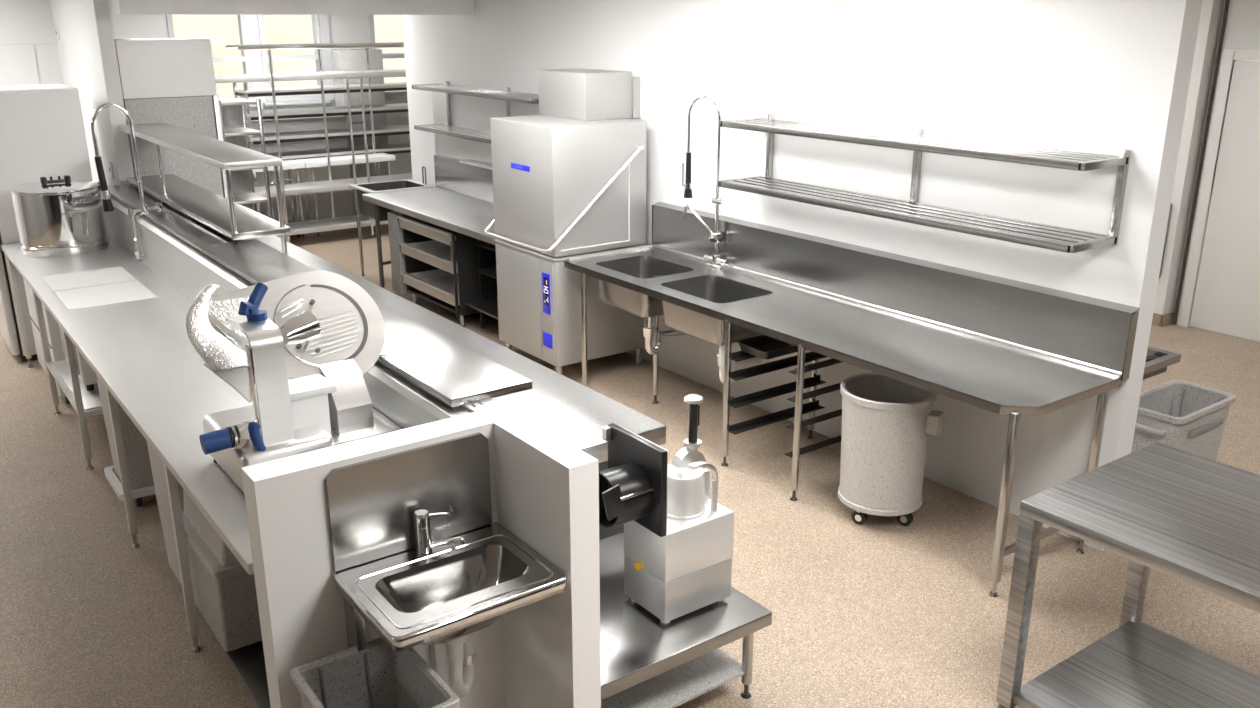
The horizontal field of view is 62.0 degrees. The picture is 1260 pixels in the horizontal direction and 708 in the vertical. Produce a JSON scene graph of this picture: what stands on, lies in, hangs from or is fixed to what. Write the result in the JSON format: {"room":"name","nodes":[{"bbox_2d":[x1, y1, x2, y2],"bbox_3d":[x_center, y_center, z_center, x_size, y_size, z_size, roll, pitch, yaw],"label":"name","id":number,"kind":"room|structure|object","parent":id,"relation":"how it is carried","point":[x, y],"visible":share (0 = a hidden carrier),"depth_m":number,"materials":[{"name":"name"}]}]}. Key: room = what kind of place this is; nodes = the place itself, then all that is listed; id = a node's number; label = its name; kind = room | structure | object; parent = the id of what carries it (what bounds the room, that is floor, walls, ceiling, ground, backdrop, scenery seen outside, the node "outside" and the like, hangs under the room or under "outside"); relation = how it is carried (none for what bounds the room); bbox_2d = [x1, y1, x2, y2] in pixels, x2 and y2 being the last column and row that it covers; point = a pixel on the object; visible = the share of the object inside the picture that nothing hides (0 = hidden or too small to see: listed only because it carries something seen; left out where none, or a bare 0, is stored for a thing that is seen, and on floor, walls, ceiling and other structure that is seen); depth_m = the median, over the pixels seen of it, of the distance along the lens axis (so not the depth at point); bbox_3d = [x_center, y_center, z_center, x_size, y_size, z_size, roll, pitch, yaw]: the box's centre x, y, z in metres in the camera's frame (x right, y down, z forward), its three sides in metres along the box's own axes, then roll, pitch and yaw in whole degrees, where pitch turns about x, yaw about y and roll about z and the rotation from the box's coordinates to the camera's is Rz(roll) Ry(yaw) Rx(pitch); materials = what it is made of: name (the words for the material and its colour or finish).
{"room":"commercial kitchen","nodes":[
{"label":"commercial kitchen","id":0,"kind":"room"},
{"bbox_2d":[0,0,63,85],"bbox_3d":[-7.671,-1.326,7.554,6.585,2.800,0.120,-13,22,-34],"label":"wall","id":1,"kind":"structure","parent":0,"point":[21,21],"depth_m":8.98,"materials":[{"name":"white paint"}]},
{"bbox_2d":[0,43,56,44],"bbox_3d":[-6.826,-2.280,7.813,4.585,0.007,0.008,-13,22,-34],"label":"trim","id":2,"kind":"structure","parent":1,"relation":"attached to","point":[46,43],"depth_m":8.95,"materials":[{"name":"white paint"}]},
{"bbox_2d":[33,45,40,83],"bbox_3d":[-5.122,-1.599,9.341,0.007,2.225,0.008,-13,22,-34],"label":"trim","id":3,"kind":"structure","parent":1,"relation":"attached to","point":[33,45],"depth_m":9.05,"materials":[{"name":"white paint"}]},
{"bbox_2d":[50,0,133,185],"bbox_3d":[-4.386,-1.686,8.672,0.105,2.800,1.860,-13,22,-34],"label":"wall pillar","id":4,"kind":"structure","parent":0,"point":[86,44],"depth_m":8.03,"materials":[{"name":"white paint"}]},
{"bbox_2d":[54,26,59,39],"bbox_3d":[-4.895,-2.744,8.957,0.017,0.120,0.120,-13,22,-34],"label":"light switch","id":5,"kind":"object","parent":4,"relation":"attached to","point":[56,27],"visible":1,"depth_m":8.93,"materials":[{"name":"white plastic"}]},
{"bbox_2d":[107,161,113,177],"bbox_3d":[-4.039,-1.433,8.148,0.017,0.120,0.120,-13,22,-34],"label":"power socket","id":6,"kind":"object","parent":4,"relation":"attached to","point":[110,167],"visible":1,"depth_m":8.12,"materials":[{"name":"white plastic"}]},
{"bbox_2d":[109,0,411,174],"bbox_3d":[-5.606,-2.903,12.458,16.000,2.800,0.200,-13,22,-34],"label":"wall","id":7,"kind":"structure","parent":0,"point":[343,28],"depth_m":13.28,"materials":[{"name":"white paint"}]},
{"bbox_2d":[166,14,256,106],"bbox_3d":[-5.028,-3.577,12.568,0.980,1.225,0.180,-13,22,-34],"label":"window","id":8,"kind":"structure","parent":7,"relation":"in","point":[245,58],"depth_m":12.72,"materials":[{"name":"white paint"}]},
{"bbox_2d":[257,15,334,105],"bbox_3d":[-4.209,-3.798,13.126,0.910,1.305,0.180,-13,22,-34],"label":"window","id":9,"kind":"structure","parent":7,"relation":"in","point":[316,98],"depth_m":13.22,"materials":[{"name":"white paint"}]},
{"bbox_2d":[368,15,406,100],"bbox_3d":[-2.897,-4.054,14.052,1.300,1.225,0.180,-13,22,-34],"label":"window","id":10,"kind":"structure","parent":7,"relation":"in","point":[402,95],"depth_m":13.90,"materials":[{"name":"white paint"}]},
{"bbox_2d":[241,412,505,707],"bbox_3d":[-0.781,0.851,3.382,0.762,1.210,0.120,-13,22,-34],"label":"wall","id":11,"kind":"structure","parent":0,"point":[301,609],"depth_m":3.12,"materials":[{"name":"white paint"}]},
{"bbox_2d":[325,432,566,697],"bbox_3d":[-0.537,0.904,3.216,0.563,1.170,0.448,-13,22,-34],"label":"basin","id":12,"kind":"object","parent":11,"relation":"attached to","point":[419,555],"visible":1,"depth_m":3.19,"materials":[{"name":"silver metal"}]},
{"bbox_2d":[413,505,465,555],"bbox_3d":[-0.591,0.544,3.245,0.136,0.154,0.103,-13,22,-34],"label":"tap","id":13,"kind":"object","parent":12,"relation":"on","point":[431,523],"depth_m":3.26,"materials":[{"name":"silver metal"}]},
{"bbox_2d":[460,399,600,707],"bbox_3d":[-2.022,0.107,5.694,0.103,1.210,6.395,-13,22,-34],"label":"wall","id":14,"kind":"structure","parent":0,"point":[547,487],"depth_m":3.25,"materials":[{"name":"white paint"}]},
{"bbox_2d":[108,184,531,411],"bbox_3d":[-2.148,-0.558,5.761,0.315,0.048,5.775,-13,22,-34],"label":"shelf","id":15,"kind":"object","parent":14,"relation":"on","point":[453,373],"visible":0.75,"depth_m":4.14,"materials":[{"name":"silver metal"}]},
{"bbox_2d":[91,103,161,258],"bbox_3d":[-3.228,-1.121,6.782,0.364,0.984,0.232,-13,22,-34],"label":"tap","id":16,"kind":"object","parent":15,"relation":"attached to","point":[105,192],"visible":0.96,"depth_m":6.78,"materials":[{"name":"silver metal"}]},
{"bbox_2d":[0,224,1259,707],"bbox_3d":[-0.589,0.578,6.370,16.000,0.100,18.200,-13,22,-34],"label":"floor","id":17,"kind":"structure","parent":0,"point":[880,612],"depth_m":4.78,"materials":[{"name":"stone"}]},
{"bbox_2d":[0,84,92,361],"bbox_3d":[-4.482,-1.008,7.938,0.720,1.960,0.710,-13,22,-34],"label":"fridge","id":18,"kind":"object","parent":17,"relation":"on","point":[42,130],"visible":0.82,"depth_m":7.54,"materials":[{"name":"white metal"}]},
{"bbox_2d":[23,278,69,403],"bbox_3d":[-3.816,-0.190,7.321,0.544,0.780,0.950,-13,22,-34],"label":"storage box","id":19,"kind":"object","parent":17,"relation":"on","point":[52,327],"visible":0.24,"depth_m":6.91,"materials":[{"name":"plastic"}]},
{"bbox_2d":[96,374,155,506],"bbox_3d":[-2.531,0.360,5.576,0.500,0.800,0.430,-13,22,-34],"label":"bin","id":20,"kind":"object","parent":17,"relation":"on","point":[135,443],"visible":0.27,"depth_m":5.42,"materials":[{"name":"plastic"}]},
{"bbox_2d":[114,38,227,198],"bbox_3d":[-3.718,-1.371,8.535,0.695,2.285,0.715,-13,22,-34],"label":"refrigerator","id":21,"kind":"object","parent":17,"relation":"on","point":[171,81],"visible":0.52,"depth_m":8.05,"materials":[{"name":"white metal"}]},
{"bbox_2d":[147,441,196,607],"bbox_3d":[-1.814,0.664,4.630,0.473,0.800,0.398,-13,22,-34],"label":"bin","id":22,"kind":"object","parent":17,"relation":"on","point":[157,465],"visible":0.08,"depth_m":4.51,"materials":[{"name":"plastic"}]},
{"bbox_2d":[1,196,469,707],"bbox_3d":[-2.504,0.140,5.612,0.774,1.198,5.688,-13,22,-34],"label":"bench","id":23,"kind":"object","parent":17,"relation":"on","point":[145,358],"visible":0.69,"depth_m":4.97,"materials":[{"name":"metal"}]},
{"bbox_2d":[10,175,108,256],"bbox_3d":[-3.959,-0.979,7.276,0.551,0.510,0.551,-2,18,-5],"label":"cooking pot","id":24,"kind":"object","parent":23,"relation":"on","point":[60,217],"visible":0.95,"depth_m":7.09,"materials":[{"name":"metal"}]},
{"bbox_2d":[58,324,96,390],"bbox_3d":[-3.188,-0.080,6.440,0.480,0.410,0.600,-13,22,-34],"label":"equipment box","id":25,"kind":"object","parent":23,"relation":"on","point":[86,374],"visible":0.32,"depth_m":6.13,"materials":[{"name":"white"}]},
{"bbox_2d":[53,361,101,410],"bbox_3d":[-3.150,0.140,6.448,0.570,0.015,1.040,-13,22,-34],"label":"shelf","id":26,"kind":"object","parent":23,"relation":"attached to","point":[91,400],"depth_m":6.21,"materials":[{"name":"metal"}]},
{"bbox_2d":[41,267,136,290],"bbox_3d":[-3.367,-0.470,6.518,0.466,0.003,0.455,-13,22,-34],"label":"paper sheet","id":27,"kind":"object","parent":23,"relation":"on","point":[82,279],"visible":1,"depth_m":6.51,"materials":[{"name":"white paper"}]},
{"bbox_2d":[54,281,156,309],"bbox_3d":[-3.075,-0.348,6.139,0.466,0.003,0.487,-13,22,-34],"label":"paper sheet","id":28,"kind":"object","parent":23,"relation":"on","point":[134,290],"visible":1,"depth_m":6.11,"materials":[{"name":"white paper"}]},
{"bbox_2d":[1,235,253,574],"bbox_3d":[-2.536,-0.122,5.503,0.695,0.038,5.688,-13,22,-34],"label":"countertop","id":29,"kind":"structure","parent":23,"relation":"on","point":[143,352],"depth_m":4.83,"materials":[{"name":"metal"}]},
{"bbox_2d":[182,489,261,651],"bbox_3d":[-1.484,0.819,4.215,0.495,0.560,0.595,-13,22,-34],"label":"storage bin","id":30,"kind":"object","parent":23,"relation":"on","point":[225,595],"visible":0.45,"depth_m":3.98,"materials":[{"name":"grey plastic"}]},
{"bbox_2d":[186,270,400,491],"bbox_3d":[-1.193,0.062,3.742,0.765,0.691,0.528,-13,22,-34],"label":"meat slicer","id":31,"kind":"object","parent":23,"relation":"on","point":[300,347],"visible":0.95,"depth_m":3.68,"materials":[{"name":"metal"}]},
{"bbox_2d":[186,284,246,372],"bbox_3d":[-1.433,-0.087,3.620,0.312,0.243,0.205,14,23,38],"label":"tray","id":32,"kind":"object","parent":31,"relation":"on","point":[222,349],"depth_m":3.61,"materials":[{"name":"silver metal"}]},
{"bbox_2d":[331,416,389,442],"bbox_3d":[-1.124,0.303,3.860,0.375,0.100,0.490,-13,22,-34],"label":"tray","id":33,"kind":"object","parent":31,"relation":"on","point":[379,425],"depth_m":3.77,"materials":[{"name":"metal"}]},
{"bbox_2d":[219,96,272,218],"bbox_3d":[-3.779,-1.604,10.180,0.392,1.719,0.559,-13,22,-34],"label":"trolley","id":34,"kind":"object","parent":17,"relation":"on","point":[235,130],"visible":0.26,"depth_m":10.15,"materials":[{"name":"silver metal"}]},
{"bbox_2d":[219,98,256,105],"bbox_3d":[-3.779,-2.389,9.928,0.360,0.030,0.500,-13,22,-34],"label":"shelf","id":35,"kind":"object","parent":34,"relation":"attached to","point":[229,101],"depth_m":9.78,"materials":[{"name":"metal"}]},
{"bbox_2d":[224,127,259,136],"bbox_3d":[-3.779,-2.122,10.014,0.360,0.030,0.500,-13,22,-34],"label":"shelf","id":36,"kind":"object","parent":34,"relation":"attached to","point":[228,131],"depth_m":9.90,"materials":[{"name":"metal"}]},
{"bbox_2d":[230,167,263,170],"bbox_3d":[-3.779,-1.818,10.111,0.360,0.030,0.500,-13,22,-34],"label":"shelf","id":37,"kind":"object","parent":34,"relation":"attached to","point":[256,167],"depth_m":9.93,"materials":[{"name":"metal"}]},
{"bbox_2d":[233,192,266,204],"bbox_3d":[-3.779,-1.513,10.210,0.360,0.030,0.500,-13,22,-34],"label":"shelf","id":38,"kind":"object","parent":34,"relation":"attached to","point":[241,198],"depth_m":10.13,"materials":[{"name":"metal"}]},
{"bbox_2d":[252,160,305,237],"bbox_3d":[-4.252,-1.733,11.988,1.035,0.860,0.360,-13,22,-34],"label":"side table","id":39,"kind":"object","parent":17,"relation":"on","point":[286,164],"visible":0.22,"depth_m":12.03,"materials":[{"name":"white metal"}]},
{"bbox_2d":[270,178,300,236],"bbox_3d":[-4.042,-1.706,12.171,0.330,0.696,0.309,-13,22,-34],"label":"trolley","id":40,"kind":"object","parent":17,"relation":"on","point":[289,179],"visible":0.24,"depth_m":12.12,"materials":[{"name":"grey metal"}]},
{"bbox_2d":[247,115,352,221],"bbox_3d":[-4.160,-2.280,13.002,1.280,1.280,0.380,-13,22,-34],"label":"shelving unit","id":41,"kind":"object","parent":17,"relation":"on","point":[343,205],"visible":0.26,"depth_m":12.92,"materials":[{"name":"silver metal"}]},
{"bbox_2d":[215,42,411,242],"bbox_3d":[-3.292,-2.398,11.922,3.050,2.167,0.505,-13,22,-34],"label":"storage rack","id":42,"kind":"object","parent":17,"relation":"on","point":[334,223],"visible":0.37,"depth_m":11.71,"materials":[{"name":"metal"}]},
{"bbox_2d":[215,69,405,82],"bbox_3d":[-3.309,-3.116,11.714,3.050,0.060,0.450,-13,22,-34],"label":"shelf","id":43,"kind":"object","parent":42,"relation":"attached to","point":[236,78],"depth_m":11.39,"materials":[{"name":"metal"}]},
{"bbox_2d":[275,214,387,236],"bbox_3d":[-3.309,-1.535,12.223,3.050,0.060,0.450,-13,22,-34],"label":"shelf","id":44,"kind":"object","parent":42,"relation":"attached to","point":[345,222],"depth_m":12.00,"materials":[{"name":"metal"}]},
{"bbox_2d":[254,173,411,197],"bbox_3d":[-3.309,-1.954,12.088,3.050,0.060,0.450,-13,22,-34],"label":"shelf","id":45,"kind":"object","parent":42,"relation":"attached to","point":[329,185],"depth_m":11.84,"materials":[{"name":"metal"}]},
{"bbox_2d":[233,48,410,213],"bbox_3d":[-3.362,-2.683,12.918,2.740,2.100,0.450,-13,22,-34],"label":"storage rack","id":46,"kind":"object","parent":17,"relation":"on","point":[372,131],"visible":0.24,"depth_m":12.55,"materials":[{"name":"metal"}]},
{"bbox_2d":[233,82,406,93],"bbox_3d":[-3.362,-3.248,12.737,2.740,0.035,0.450,-13,22,-34],"label":"shelf","id":47,"kind":"object","parent":46,"relation":"attached to","point":[370,87],"depth_m":12.38,"materials":[{"name":"metal"}]},
{"bbox_2d":[246,103,407,116],"bbox_3d":[-3.362,-3.000,12.817,2.740,0.035,0.450,-13,22,-34],"label":"shelf","id":48,"kind":"object","parent":46,"relation":"attached to","point":[370,109],"depth_m":12.50,"materials":[{"name":"metal"}]},
{"bbox_2d":[248,125,408,141],"bbox_3d":[-3.362,-2.743,12.899,2.740,0.035,0.450,-13,22,-34],"label":"shelf","id":49,"kind":"object","parent":46,"relation":"attached to","point":[297,136],"depth_m":12.58,"materials":[{"name":"metal"}]},
{"bbox_2d":[266,143,410,159],"bbox_3d":[-3.362,-2.524,12.970,2.740,0.035,0.450,-13,22,-34],"label":"shelf","id":50,"kind":"object","parent":46,"relation":"attached to","point":[398,148],"depth_m":12.78,"materials":[{"name":"metal"}]},
{"bbox_2d":[295,153,395,235],"bbox_3d":[-3.378,-1.929,12.596,1.100,0.860,0.360,-13,22,-34],"label":"side table","id":51,"kind":"object","parent":17,"relation":"on","point":[311,163],"visible":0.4,"depth_m":12.37,"materials":[{"name":"white metal"}]},
{"bbox_2d":[331,49,387,214],"bbox_3d":[-3.452,-2.863,13.541,0.560,2.060,0.300,-13,22,-34],"label":"tall cabinet","id":52,"kind":"object","parent":17,"relation":"on","point":[342,59],"visible":0.48,"depth_m":13.28,"materials":[{"name":"silver metal"}]},
{"bbox_2d":[290,637,459,707],"bbox_3d":[-0.737,1.246,3.101,0.345,0.630,0.430,-13,22,-34],"label":"waste bin","id":53,"kind":"object","parent":17,"relation":"on","point":[376,676],"visible":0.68,"depth_m":3.16,"materials":[{"name":"grey plastic"}]},
{"bbox_2d":[348,166,434,275],"bbox_3d":[-2.303,-1.287,10.245,0.660,1.078,0.580,-13,22,-34],"label":"sink","id":54,"kind":"object","parent":17,"relation":"on","point":[367,208],"visible":0.51,"depth_m":10.21,"materials":[{"name":"metal"}]},
{"bbox_2d":[422,166,426,184],"bbox_3d":[-2.009,-1.740,10.184,0.035,0.177,0.097,-10,20,-28],"label":"tap","id":55,"kind":"object","parent":54,"relation":"on","point":[423,183],"depth_m":10.19,"materials":[{"name":"grey metal"}]},
{"bbox_2d":[387,211,411,294],"bbox_3d":[-1.832,-0.954,9.533,0.660,0.720,0.205,-13,22,-34],"label":"base cabinet","id":56,"kind":"object","parent":17,"relation":"on","point":[395,232],"visible":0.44,"depth_m":9.32,"materials":[{"name":"grey metal"}]},
{"bbox_2d":[362,155,496,287],"bbox_3d":[-1.388,-0.955,8.972,0.807,1.225,2.540,-13,22,-34],"label":"bench","id":57,"kind":"object","parent":17,"relation":"on","point":[461,200],"visible":0.38,"depth_m":9.27,"materials":[{"name":"metal"}]},
{"bbox_2d":[362,187,496,244],"bbox_3d":[-1.411,-1.197,8.876,0.750,0.055,2.540,-13,22,-34],"label":"countertop","id":58,"kind":"structure","parent":57,"relation":"on","point":[470,216],"depth_m":8.96,"materials":[{"name":"metal"}]},
{"bbox_2d":[397,215,496,327],"bbox_3d":[-1.454,-0.760,9.052,0.700,0.805,1.035,-13,22,-34],"label":"base cabinet","id":59,"kind":"object","parent":17,"relation":"on","point":[441,264],"visible":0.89,"depth_m":8.71,"materials":[{"name":"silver metal"}]},
{"bbox_2d":[242,235,665,539],"bbox_3d":[-1.842,0.091,6.250,0.813,0.900,5.625,-13,22,-34],"label":"countertop","id":60,"kind":"structure","parent":17,"relation":"on","point":[562,406],"depth_m":4.49,"materials":[{"name":"silver metal"}]},
{"bbox_2d":[119,123,290,254],"bbox_3d":[-2.891,-1.035,7.005,0.330,0.782,2.690,-13,22,-34],"label":"shelf","id":61,"kind":"object","parent":60,"relation":"on","point":[233,220],"visible":0.94,"depth_m":6.54,"materials":[{"name":"metal"}]},
{"bbox_2d":[464,239,497,327],"bbox_3d":[-0.884,-0.558,8.368,0.620,0.840,0.740,-13,22,-34],"label":"rack","id":62,"kind":"object","parent":17,"relation":"on","point":[489,306],"visible":0.26,"depth_m":8.46,"materials":[{"name":"black metal"}]},
{"bbox_2d":[464,296,497,318],"bbox_3d":[-0.900,-0.374,8.415,0.580,0.020,0.740,-13,22,-34],"label":"shelf","id":63,"kind":"object","parent":62,"relation":"attached to","point":[489,306],"depth_m":8.43,"materials":[{"name":"grey metal"}]},
{"bbox_2d":[474,241,495,251],"bbox_3d":[-0.851,-0.842,8.302,0.460,0.020,0.740,-13,22,-34],"label":"shelf","id":64,"kind":"object","parent":62,"relation":"attached to","point":[479,244],"depth_m":8.37,"materials":[{"name":"silver metal"}]},
{"bbox_2d":[476,266,496,278],"bbox_3d":[-0.851,-0.632,8.369,0.460,0.020,0.740,-13,22,-34],"label":"shelf","id":65,"kind":"object","parent":62,"relation":"attached to","point":[489,271],"depth_m":8.47,"materials":[{"name":"silver metal"}]},
{"bbox_2d":[485,68,648,374],"bbox_3d":[-0.439,-0.936,7.502,0.938,2.090,0.910,-13,22,-34],"label":"dishwasher","id":66,"kind":"object","parent":17,"relation":"on","point":[569,178],"visible":0.94,"depth_m":7.21,"materials":[{"name":"metal"}]},
{"bbox_2d":[490,115,646,256],"bbox_3d":[-0.436,-1.222,7.410,0.775,0.860,0.823,-13,22,-34],"label":"hood","id":67,"kind":"object","parent":66,"relation":"attached to","point":[547,170],"depth_m":7.12,"materials":[{"name":"silver metal"}]},
{"bbox_2d":[599,532,771,707],"bbox_3d":[-0.155,0.989,4.113,0.815,0.500,1.185,-13,22,-34],"label":"table","id":68,"kind":"object","parent":17,"relation":"on","point":[647,662],"visible":0.3,"depth_m":3.79,"materials":[{"name":"silver metal"}]},
{"bbox_2d":[599,394,733,623],"bbox_3d":[0.064,0.563,3.776,0.553,0.777,0.320,-13,22,-34],"label":"cutter","id":69,"kind":"object","parent":68,"relation":"on","point":[678,540],"visible":0.98,"depth_m":3.74,"materials":[{"name":"silver metal"}]},
{"bbox_2d":[563,202,1139,596],"bbox_3d":[0.912,0.014,5.975,0.814,1.215,3.500,-13,22,-34],"label":"sink counter","id":70,"kind":"object","parent":17,"relation":"on","point":[995,344],"visible":0.94,"depth_m":5.58,"materials":[{"name":"silver metal"}]},
{"bbox_2d":[682,95,728,268],"bbox_3d":[0.495,-1.101,6.715,0.378,1.085,0.123,12,21,32],"label":"tap","id":71,"kind":"object","parent":70,"relation":"on","point":[715,236],"visible":0.98,"depth_m":6.74,"materials":[{"name":"silver metal"}]},
{"bbox_2d":[736,335,806,358],"bbox_3d":[0.832,-0.055,5.817,0.460,0.053,0.255,-13,22,-34],"label":"tray","id":72,"kind":"object","parent":70,"relation":"on","point":[761,346],"visible":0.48,"depth_m":5.79,"materials":[{"name":"black plastic"}]},
{"bbox_2d":[563,248,1120,416],"bbox_3d":[0.887,-0.238,5.875,0.740,0.044,3.500,-13,22,-34],"label":"countertop","id":73,"kind":"structure","parent":70,"relation":"on","point":[992,378],"depth_m":5.21,"materials":[{"name":"silver metal"}]},
{"bbox_2d":[838,373,943,525],"bbox_3d":[1.284,0.497,5.317,0.468,0.697,0.468,-5,19,-16],"label":"bin","id":74,"kind":"object","parent":17,"relation":"on","point":[887,422],"visible":0.96,"depth_m":5.16,"materials":[{"name":"plastic"}]},
{"bbox_2d":[996,442,1259,707],"bbox_3d":[2.361,1.101,3.190,0.902,0.850,2.172,-13,22,-34],"label":"work table","id":75,"kind":"object","parent":17,"relation":"on","point":[1187,517],"visible":1,"depth_m":3.78,"materials":[{"name":"metal"}]},
{"bbox_2d":[1131,380,1235,460],"bbox_3d":[2.777,0.515,5.422,0.640,0.600,0.330,-13,22,-34],"label":"waste bin","id":76,"kind":"object","parent":17,"relation":"on","point":[1186,416],"visible":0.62,"depth_m":5.32,"materials":[{"name":"grey plastic"}]},
{"bbox_2d":[402,0,1202,550],"bbox_3d":[0.091,-1.331,7.570,0.135,2.800,7.575,-13,22,-34],"label":"wall","id":77,"kind":"structure","parent":0,"point":[1108,77],"depth_m":5.54,"materials":[{"name":"white paint"}]},
{"bbox_2d":[112,0,473,14],"bbox_3d":[-2.531,-2.840,8.230,2.810,0.332,0.200,-13,22,-34],"label":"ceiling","id":78,"kind":"structure","parent":77,"relation":"attached to","point":[207,7],"depth_m":8.12,"materials":[{"name":"white paint"}]},
{"bbox_2d":[412,81,538,143],"bbox_3d":[-1.235,-2.036,8.859,0.299,0.432,2.152,-13,22,-34],"label":"wall shelf","id":79,"kind":"object","parent":77,"relation":"attached to","point":[447,129],"visible":0.68,"depth_m":8.98,"materials":[{"name":"silver metal"}]},
{"bbox_2d":[432,91,538,163],"bbox_3d":[-1.095,-1.903,8.957,0.011,0.640,2.600,-13,22,-34],"label":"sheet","id":80,"kind":"object","parent":77,"relation":"attached to","point":[472,112],"visible":0.24,"depth_m":9.39,"materials":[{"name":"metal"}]},
{"bbox_2d":[717,113,1130,253],"bbox_3d":[1.357,-0.948,5.442,0.349,0.423,2.342,-13,22,-34],"label":"wall shelf","id":81,"kind":"object","parent":77,"relation":"attached to","point":[1061,239],"visible":1,"depth_m":5.17,"materials":[{"name":"silver metal"}]},
{"bbox_2d":[1143,346,1180,379],"bbox_3d":[2.435,0.042,5.080,0.354,0.090,0.288,-13,22,-34],"label":"basin","id":82,"kind":"object","parent":77,"relation":"attached to","point":[1157,360],"visible":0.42,"depth_m":5.01,"materials":[{"name":"silver metal"}]},
{"bbox_2d":[1153,0,1223,314],"bbox_3d":[1.735,-2.736,11.937,0.195,2.800,9.350,-13,22,-34],"label":"wall","id":83,"kind":"structure","parent":0,"point":[1211,11],"depth_m":8.32,"materials":[{"name":"white paint"}]},
{"bbox_2d":[1151,313,1162,326],"bbox_3d":[2.981,-0.874,10.559,0.015,0.100,4.860,-13,22,-34],"label":"baseboard","id":84,"kind":"structure","parent":83,"relation":"attached to","point":[1156,320],"depth_m":8.72,"materials":[{"name":"stone"}]},
{"bbox_2d":[1159,203,1171,277],"bbox_3d":[4.350,-0.922,8.550,0.045,0.620,0.030,-13,22,-34],"label":"door pull","id":85,"kind":"object","parent":83,"relation":"attached to","point":[1171,203],"visible":0.22,"depth_m":8.54,"materials":[{"name":"grey metal"}]},
{"bbox_2d":[1160,312,1173,326],"bbox_3d":[4.477,-0.288,8.737,0.170,0.100,0.015,-13,22,-34],"label":"baseboard","id":86,"kind":"structure","parent":83,"relation":"attached to","point":[1167,319],"depth_m":8.72,"materials":[{"name":"stone"}]},
{"bbox_2d":[1172,0,1259,326],"bbox_3d":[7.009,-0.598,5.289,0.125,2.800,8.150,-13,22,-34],"label":"door frame","id":87,"kind":"structure","parent":83,"relation":"in","point":[1242,28],"depth_m":8.01,"materials":[{"name":"white paint"}]},
{"bbox_2d":[1172,0,1259,341],"bbox_3d":[5.204,-1.316,7.522,0.070,2.800,2.168,-13,22,-34],"label":"door","id":88,"kind":"structure","parent":87,"relation":"attached to","point":[1226,300],"depth_m":8.26,"materials":[{"name":"white paint"}]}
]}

